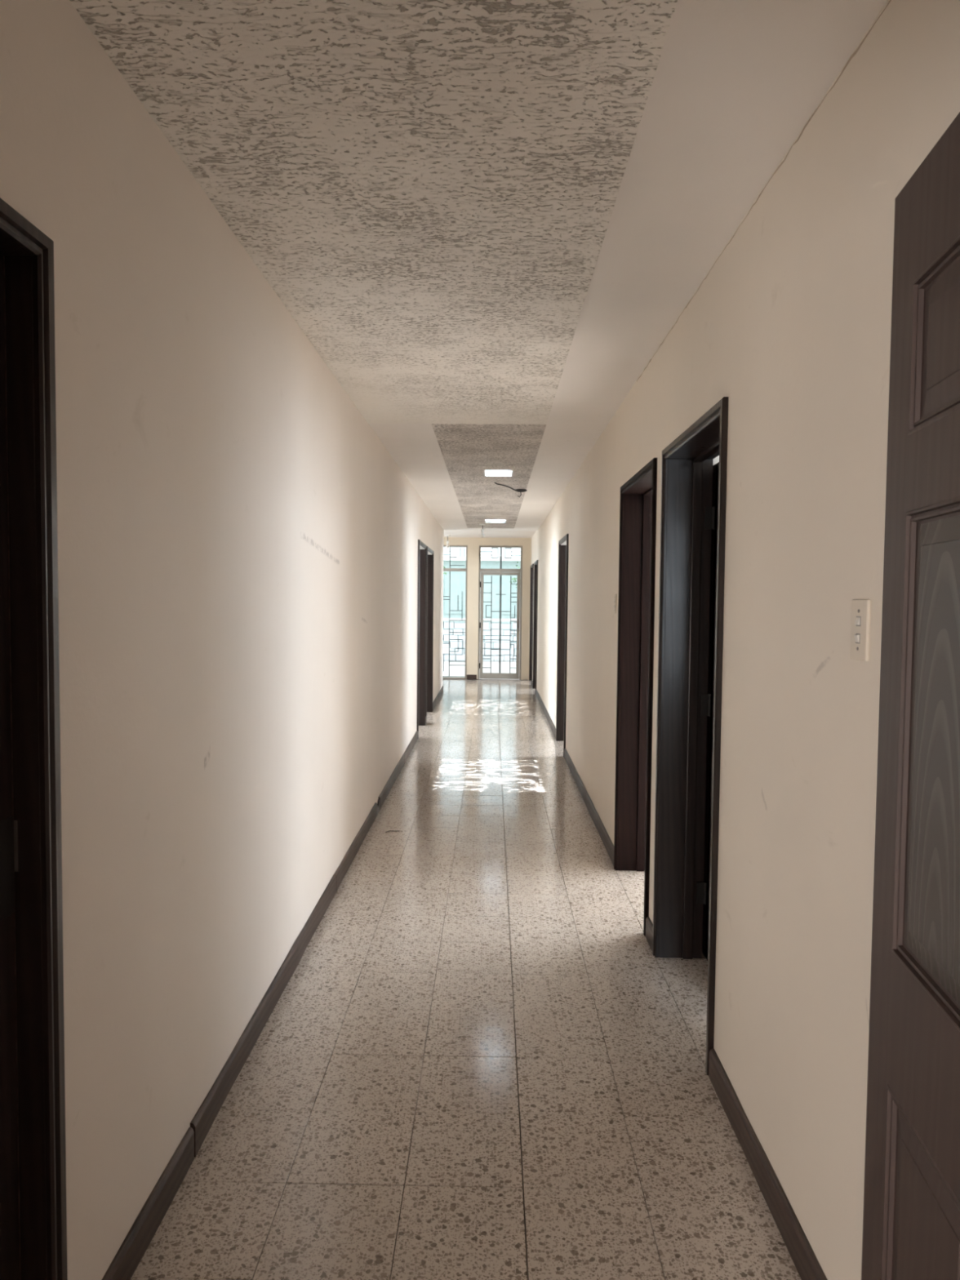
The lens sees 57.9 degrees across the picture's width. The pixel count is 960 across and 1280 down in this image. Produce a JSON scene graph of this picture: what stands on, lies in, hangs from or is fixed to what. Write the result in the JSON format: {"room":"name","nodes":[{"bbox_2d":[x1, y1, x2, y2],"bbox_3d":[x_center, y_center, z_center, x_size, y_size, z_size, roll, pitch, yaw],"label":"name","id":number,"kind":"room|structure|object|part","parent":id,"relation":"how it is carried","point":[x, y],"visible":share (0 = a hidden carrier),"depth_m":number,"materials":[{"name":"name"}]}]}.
{"room":"corridor","nodes":[
{"label":"corridor","id":0,"kind":"room"},
{"bbox_2d":[0,0,444,1279],"bbox_3d":[-0.771,-0.149,7.162,0.170,2.576,13.500,1,3,1],"label":"wall","id":1,"kind":"structure","parent":0,"point":[237,542],"depth_m":2.17,"materials":[{"name":"beige paint"}]},
{"bbox_2d":[0,197,67,1279],"bbox_3d":[-0.856,0.375,1.086,0.200,2.100,0.950,1,3,1],"label":"door","id":2,"kind":"structure","parent":1,"relation":"in","point":[33,1211],"depth_m":1.51,"materials":[{"name":"brown wood"}]},
{"bbox_3d":[-0.814,0.392,1.489,0.002,0.170,0.049,1,3,1],"label":"lock plate","id":3,"kind":"part","parent":2,"relation":"part of","materials":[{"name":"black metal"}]},
{"bbox_3d":[-0.811,0.360,1.518,0.006,0.090,0.002,1,3,1],"label":"strike plate","id":4,"kind":"part","parent":2,"relation":"part of","materials":[{"name":"metal"}]},
{"bbox_3d":[-0.755,-0.652,1.036,0.018,0.042,0.950,1,3,1],"label":"casing","id":5,"kind":"part","parent":2,"relation":"part of","materials":[{"name":"brown wood"}]},
{"bbox_3d":[-0.759,0.355,1.538,0.018,2.100,0.042,1,3,1],"label":"casing","id":6,"kind":"part","parent":2,"relation":"part of","materials":[{"name":"brown wood"}]},
{"bbox_2d":[102,685,443,1279],"bbox_3d":[-0.690,1.091,7.220,0.016,0.095,13.460,1,3,1],"label":"baseboard","id":7,"kind":"structure","parent":1,"relation":"attached to","point":[140,1236],"depth_m":2.54,"materials":[{"name":"brown wood"}]},
{"bbox_2d":[417,539,426,738],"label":"door","id":8,"kind":"structure","parent":1,"relation":"in","point":[422,548],"depth_m":10.08,"materials":[{"name":"brown wood"}]},
{"bbox_3d":[-0.651,-0.004,9.161,0.018,2.100,0.042,1,3,1],"label":"casing","id":9,"kind":"part","parent":8,"relation":"part of","materials":[{"name":"brown wood"}]},
{"bbox_3d":[-0.634,-1.055,9.591,0.018,0.042,1.000,1,3,1],"label":"casing","id":10,"kind":"part","parent":8,"relation":"part of","materials":[{"name":"brown wood"}]},
{"bbox_3d":[-0.637,-0.050,10.118,0.018,2.100,0.042,1,3,1],"label":"casing","id":11,"kind":"part","parent":8,"relation":"part of","materials":[{"name":"brown wood"}]},
{"bbox_2d":[425,546,433,723],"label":"door","id":12,"kind":"structure","parent":1,"relation":"in","point":[429,588],"depth_m":11.31,"materials":[{"name":"brown wood"}]},
{"bbox_3d":[-0.635,-0.058,10.300,0.018,2.100,0.042,1,3,1],"label":"casing","id":13,"kind":"part","parent":12,"relation":"part of","materials":[{"name":"brown wood"}]},
{"bbox_3d":[-0.618,-1.110,10.770,0.018,0.042,1.080,1,3,1],"label":"casing","id":14,"kind":"part","parent":12,"relation":"part of","materials":[{"name":"brown wood"}]},
{"bbox_3d":[-0.620,-0.107,11.336,0.018,2.100,0.042,1,3,1],"label":"casing","id":15,"kind":"part","parent":12,"relation":"part of","materials":[{"name":"brown wood"}]},
{"bbox_2d":[130,679,801,1279],"bbox_3d":[0.074,1.266,6.346,8.200,0.160,19.760,1,3,1],"label":"floor","id":16,"kind":"structure","parent":0,"point":[479,1061],"depth_m":2.69,"materials":[{"name":"tile"}]},
{"bbox_2d":[69,0,887,537],"bbox_3d":[-0.804,-1.618,8.515,3.626,0.239,16.660,1,3,1],"label":"ceiling","id":17,"kind":"structure","parent":0,"point":[486,220],"depth_m":2.22,"materials":[{"name":"paint"}]},
{"bbox_3d":[-0.178,-1.229,2.878,1.110,0.006,5.060,1,3,1],"label":"textured panel","id":18,"kind":"part","parent":17,"relation":"part of","materials":[{"name":"paint"}]},
{"bbox_2d":[444,534,450,548],"bbox_3d":[-0.572,-1.744,15.395,0.100,0.232,0.100,1,3,1],"label":"holder","id":19,"kind":"object","parent":17,"relation":"hanging from","point":[447,546],"visible":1,"depth_m":15.38,"materials":[{"name":"white paint"}]},
{"bbox_2d":[479,523,485,537],"bbox_3d":[0.038,-1.580,12.560,0.100,0.202,0.100,1,3,1],"label":"holder","id":20,"kind":"object","parent":17,"relation":"hanging from","point":[482,535],"visible":1,"depth_m":12.54,"materials":[{"name":"white paint"}]},
{"bbox_3d":[0.111,-1.533,9.368,0.715,0.006,7.940,1,3,1],"label":"textured panel","id":21,"kind":"part","parent":17,"relation":"part of","materials":[{"name":"paint"}]},
{"bbox_2d":[484,519,506,523],"bbox_3d":[0.223,-2.159,12.105,0.360,1.008,0.550,1,3,1],"label":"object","id":22,"kind":"structure","parent":17,"relation":"attached to","point":[486,521],"depth_m":12.33,"materials":[{"name":"white paint"}]},
{"bbox_3d":[0.218,-1.679,12.128,0.276,0.006,0.466,1,3,1],"label":"pane","id":23,"kind":"part","parent":22,"relation":"part of","materials":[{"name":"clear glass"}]},
{"bbox_2d":[484,469,513,476],"bbox_3d":[0.164,-1.941,7.470,0.311,1.008,0.430,1,3,1],"label":"ceiling light","id":24,"kind":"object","parent":17,"relation":"attached to","point":[486,473],"depth_m":7.61,"materials":[{"name":"white paint"}]},
{"bbox_3d":[0.160,-1.461,7.493,0.227,0.006,0.346,1,3,1],"label":"pane","id":25,"kind":"part","parent":24,"relation":"part of","materials":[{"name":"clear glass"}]},
{"bbox_2d":[493,482,527,497],"bbox_3d":[0.269,-1.447,8.379,0.116,0.082,0.636,2,3,31],"label":"loose cable","id":26,"kind":"object","parent":17,"relation":"hanging from","point":[520,491],"visible":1,"depth_m":8.54,"materials":[{"name":"rubber"}]},
{"bbox_2d":[443,537,531,679],"bbox_3d":[-0.835,-0.688,16.073,3.876,2.810,0.172,1,3,1],"label":"wall","id":27,"kind":"structure","parent":0,"point":[473,543],"depth_m":15.98,"materials":[{"name":"beige paint"}]},
{"bbox_2d":[442,546,465,676],"bbox_3d":[-0.813,-0.546,16.270,1.156,2.508,0.026,1,3,1],"label":"window grille","id":28,"kind":"object","parent":27,"relation":"in","point":[449,654],"visible":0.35,"depth_m":16.27,"materials":[{"name":"grey metal"}]},
{"bbox_2d":[442,545,467,679],"bbox_3d":[-0.816,-0.515,16.072,1.158,2.465,0.070,1,3,1],"label":"window","id":29,"kind":"structure","parent":27,"relation":"in","point":[466,546],"depth_m":16.02,"materials":[{"name":"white metal"}]},
{"bbox_2d":[477,545,522,679],"bbox_3d":[0.371,-0.501,16.023,0.803,2.465,0.136,1,3,1],"label":"door","id":30,"kind":"structure","parent":27,"relation":"in","point":[482,571],"depth_m":16.02,"materials":[{"name":"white metal"}]},
{"bbox_3d":[0.360,0.667,16.106,0.617,0.107,0.050,1,3,1],"label":"rail","id":31,"kind":"part","parent":30,"relation":"part of","materials":[{"name":"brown metal"}]},
{"bbox_3d":[0.670,-0.300,15.995,0.100,0.170,0.071,1,3,1],"label":"handle","id":32,"kind":"part","parent":30,"relation":"part of","materials":[{"name":"metal"}]},
{"bbox_2d":[480,547,520,673],"bbox_3d":[0.374,-0.534,16.254,0.816,2.508,0.026,1,3,1],"label":"window grille","id":33,"kind":"object","parent":27,"relation":"in","point":[500,594],"visible":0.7,"depth_m":16.25,"materials":[{"name":"grey metal"}]},
{"bbox_2d":[712,455,719,465],"bbox_3d":[2.579,-0.231,8.243,3.174,2.700,15.760,1,3,1],"label":"wall","id":34,"kind":"structure","parent":0,"point":[715,460],"depth_m":3.60,"materials":[{"name":"paint"}]},
{"bbox_2d":[531,0,959,1279],"bbox_3d":[0.905,-0.202,8.188,0.171,2.616,15.600,1,3,1],"label":"wall","id":35,"kind":"structure","parent":0,"point":[790,323],"depth_m":2.00,"materials":[{"name":"beige paint"}]},
{"bbox_2d":[528,563,533,680],"bbox_3d":[1.406,-0.281,15.421,1.008,2.100,0.930,1,3,1],"label":"door","id":36,"kind":"structure","parent":35,"relation":"in","point":[531,580],"depth_m":15.83,"materials":[{"name":"brown wood"}]},
{"bbox_3d":[0.917,-0.306,15.871,0.018,2.100,0.042,1,3,1],"label":"casing","id":37,"kind":"part","parent":36,"relation":"part of","materials":[{"name":"brown wood"}]},
{"bbox_3d":[0.905,-0.265,14.984,0.018,2.100,0.042,1,3,1],"label":"casing","id":38,"kind":"part","parent":36,"relation":"part of","materials":[{"name":"brown wood"}]},
{"bbox_2d":[532,560,537,688],"bbox_3d":[1.386,-0.214,14.002,1.008,2.100,0.930,1,3,1],"label":"door frame","id":39,"kind":"structure","parent":35,"relation":"in","point":[535,563],"depth_m":14.41,"materials":[{"name":"brown wood"}]},
{"bbox_3d":[0.897,-0.240,14.453,0.018,2.100,0.042,1,3,1],"label":"casing","id":40,"kind":"part","parent":39,"relation":"part of","materials":[{"name":"brown wood"}]},
{"bbox_3d":[0.885,-0.198,13.566,0.018,2.100,0.042,1,3,1],"label":"casing","id":41,"kind":"part","parent":39,"relation":"part of","materials":[{"name":"brown wood"}]},
{"bbox_2d":[555,533,568,756],"bbox_3d":[1.310,0.039,8.634,1.008,2.100,0.980,1,3,1],"label":"door frame","id":42,"kind":"structure","parent":35,"relation":"in","point":[563,542],"depth_m":9.07,"materials":[{"name":"brown wood"}]},
{"bbox_3d":[0.822,0.012,9.109,0.018,2.100,0.042,1,3,1],"label":"casing","id":43,"kind":"part","parent":42,"relation":"part of","materials":[{"name":"brown wood"}]},
{"bbox_3d":[0.825,-0.994,8.592,0.018,0.042,0.980,1,3,1],"label":"casing","id":44,"kind":"part","parent":42,"relation":"part of","materials":[{"name":"brown wood"}]},
{"bbox_3d":[0.808,0.056,8.172,0.018,2.100,0.042,1,3,1],"label":"casing","id":45,"kind":"part","parent":42,"relation":"part of","materials":[{"name":"brown wood"}]},
{"bbox_2d":[613,594,617,613],"bbox_3d":[0.769,-0.208,4.955,0.013,0.110,0.060,1,3,1],"label":"light switch","id":46,"kind":"object","parent":35,"relation":"attached to","point":[615,595],"visible":1,"depth_m":4.94,"materials":[{"name":"beige plastic"}]},
{"bbox_2d":[613,457,719,960],"bbox_3d":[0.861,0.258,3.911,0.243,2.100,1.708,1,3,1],"label":"door","id":47,"kind":"structure","parent":35,"relation":"in","point":[637,503],"depth_m":4.70,"materials":[{"name":"brown wood"}]},
{"bbox_3d":[0.760,0.218,4.744,0.018,2.100,0.042,1,3,1],"label":"casing","id":48,"kind":"part","parent":47,"relation":"part of","materials":[{"name":"brown wood"}]},
{"bbox_3d":[0.763,-0.788,4.232,0.018,0.042,0.970,1,3,1],"label":"casing","id":49,"kind":"part","parent":47,"relation":"part of","materials":[{"name":"brown wood"}]},
{"bbox_3d":[0.747,0.261,3.817,0.018,2.100,0.042,1,3,1],"label":"casing","id":50,"kind":"part","parent":47,"relation":"part of","materials":[{"name":"brown wood"}]},
{"bbox_2d":[531,680,827,1279],"bbox_3d":[0.793,1.082,7.742,0.015,0.092,14.545,1,3,1],"label":"baseboard","id":51,"kind":"structure","parent":35,"relation":"attached to","point":[808,1267],"depth_m":2.26,"materials":[{"name":"brown wood"}]},
{"bbox_2d":[652,396,728,1075],"bbox_3d":[1.232,0.298,3.130,1.008,2.100,0.940,1,3,1],"label":"door frame","id":52,"kind":"structure","parent":35,"relation":"in","point":[687,514],"depth_m":3.55,"materials":[{"name":"brown wood"}]},
{"bbox_3d":[0.743,0.272,3.586,0.018,2.100,0.042,1,3,1],"label":"casing","id":53,"kind":"part","parent":52,"relation":"part of","materials":[{"name":"brown wood"}]},
{"bbox_3d":[0.747,-0.735,3.089,0.018,0.042,0.940,1,3,1],"label":"casing","id":54,"kind":"part","parent":52,"relation":"part of","materials":[{"name":"brown wood"}]},
{"bbox_3d":[0.731,0.314,2.689,0.018,2.100,0.042,1,3,1],"label":"casing","id":55,"kind":"part","parent":52,"relation":"part of","materials":[{"name":"brown wood"}]},
{"bbox_2d":[849,599,871,661],"bbox_3d":[0.723,-0.019,1.656,0.013,0.116,0.072,1,3,1],"label":"light switch","id":56,"kind":"object","parent":35,"relation":"attached to","point":[860,608],"visible":1,"depth_m":1.65,"materials":[{"name":"beige plastic"}]},
{"bbox_2d":[861,111,959,1279],"bbox_3d":[0.549,0.426,0.831,0.095,2.024,0.819,1,3,8],"label":"door","id":57,"kind":"structure","parent":35,"relation":"in","point":[911,1216],"depth_m":1.07,"materials":[{"name":"brown wood"}]},
{"bbox_3d":[0.528,0.915,1.040,0.010,0.632,0.274,1,3,8],"label":"moulding","id":58,"kind":"part","parent":57,"relation":"part of","materials":[{"name":"brown wood"}]},
{"bbox_3d":[0.535,0.130,1.003,0.010,0.580,0.274,1,3,8],"label":"moulding","id":59,"kind":"part","parent":57,"relation":"part of","materials":[{"name":"brown wood"}]},
{"bbox_3d":[0.540,0.915,1.038,0.027,0.596,0.238,1,3,8],"label":"panel","id":60,"kind":"part","parent":57,"relation":"part of","materials":[{"name":"brown wood"}]},
{"bbox_3d":[0.548,0.130,1.001,0.027,0.544,0.238,1,3,8],"label":"panel","id":61,"kind":"part","parent":57,"relation":"part of","materials":[{"name":"brown wood"}]},
{"bbox_3d":[0.540,-0.355,0.980,0.010,0.195,0.274,1,3,8],"label":"moulding","id":62,"kind":"part","parent":57,"relation":"part of","materials":[{"name":"brown wood"}]},
{"bbox_3d":[0.552,-0.355,0.978,0.027,0.159,0.238,1,3,8],"label":"panel","id":63,"kind":"part","parent":57,"relation":"part of","materials":[{"name":"brown wood"}]},
{"label":"outside","id":64,"kind":"structure","parent":0,"visible":0},
{"bbox_2d":[442,652,515,679],"bbox_3d":[0.382,0.286,28.122,18.000,0.150,23.840,1,3,1],"label":"ground","id":65,"kind":"structure","parent":64,"point":[460,671],"depth_m":19.42,"materials":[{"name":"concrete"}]},
{"bbox_2d":[442,617,519,661],"bbox_3d":[0.416,-0.004,21.650,8.439,1.040,0.420,1,3,1],"label":"wall","id":66,"kind":"structure","parent":65,"relation":"on","point":[505,642],"depth_m":21.49,"materials":[{"name":"stone"}]},
{"bbox_2d":[443,555,520,652],"bbox_3d":[0.354,-1.018,25.102,14.400,2.740,0.750,1,3,1],"label":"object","id":67,"kind":"structure","parent":65,"relation":"on","point":[458,579],"depth_m":24.95,"materials":[{"name":"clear glass"}]},
{"bbox_2d":[444,573,466,613],"bbox_3d":[-0.695,-1.327,24.962,0.640,1.150,0.030,1,3,1],"label":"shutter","id":68,"kind":"object","parent":67,"relation":"hanging from","point":[458,581],"depth_m":24.95,"materials":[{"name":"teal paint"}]},
{"bbox_2d":[501,575,517,614],"bbox_3d":[0.905,-1.311,24.941,0.640,1.150,0.030,1,3,1],"label":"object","id":69,"kind":"object","parent":67,"relation":"hanging from","point":[505,584],"depth_m":24.93,"materials":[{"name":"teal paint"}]},
{"bbox_2d":[509,561,519,587],"bbox_3d":[1.533,-0.956,23.969,1.511,2.746,1.093,1,3,1],"label":"shrub","id":70,"kind":"object","parent":65,"relation":"on","point":[514,579],"visible":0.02,"depth_m":23.90,"materials":[{"name":"green plant"}]}
]}

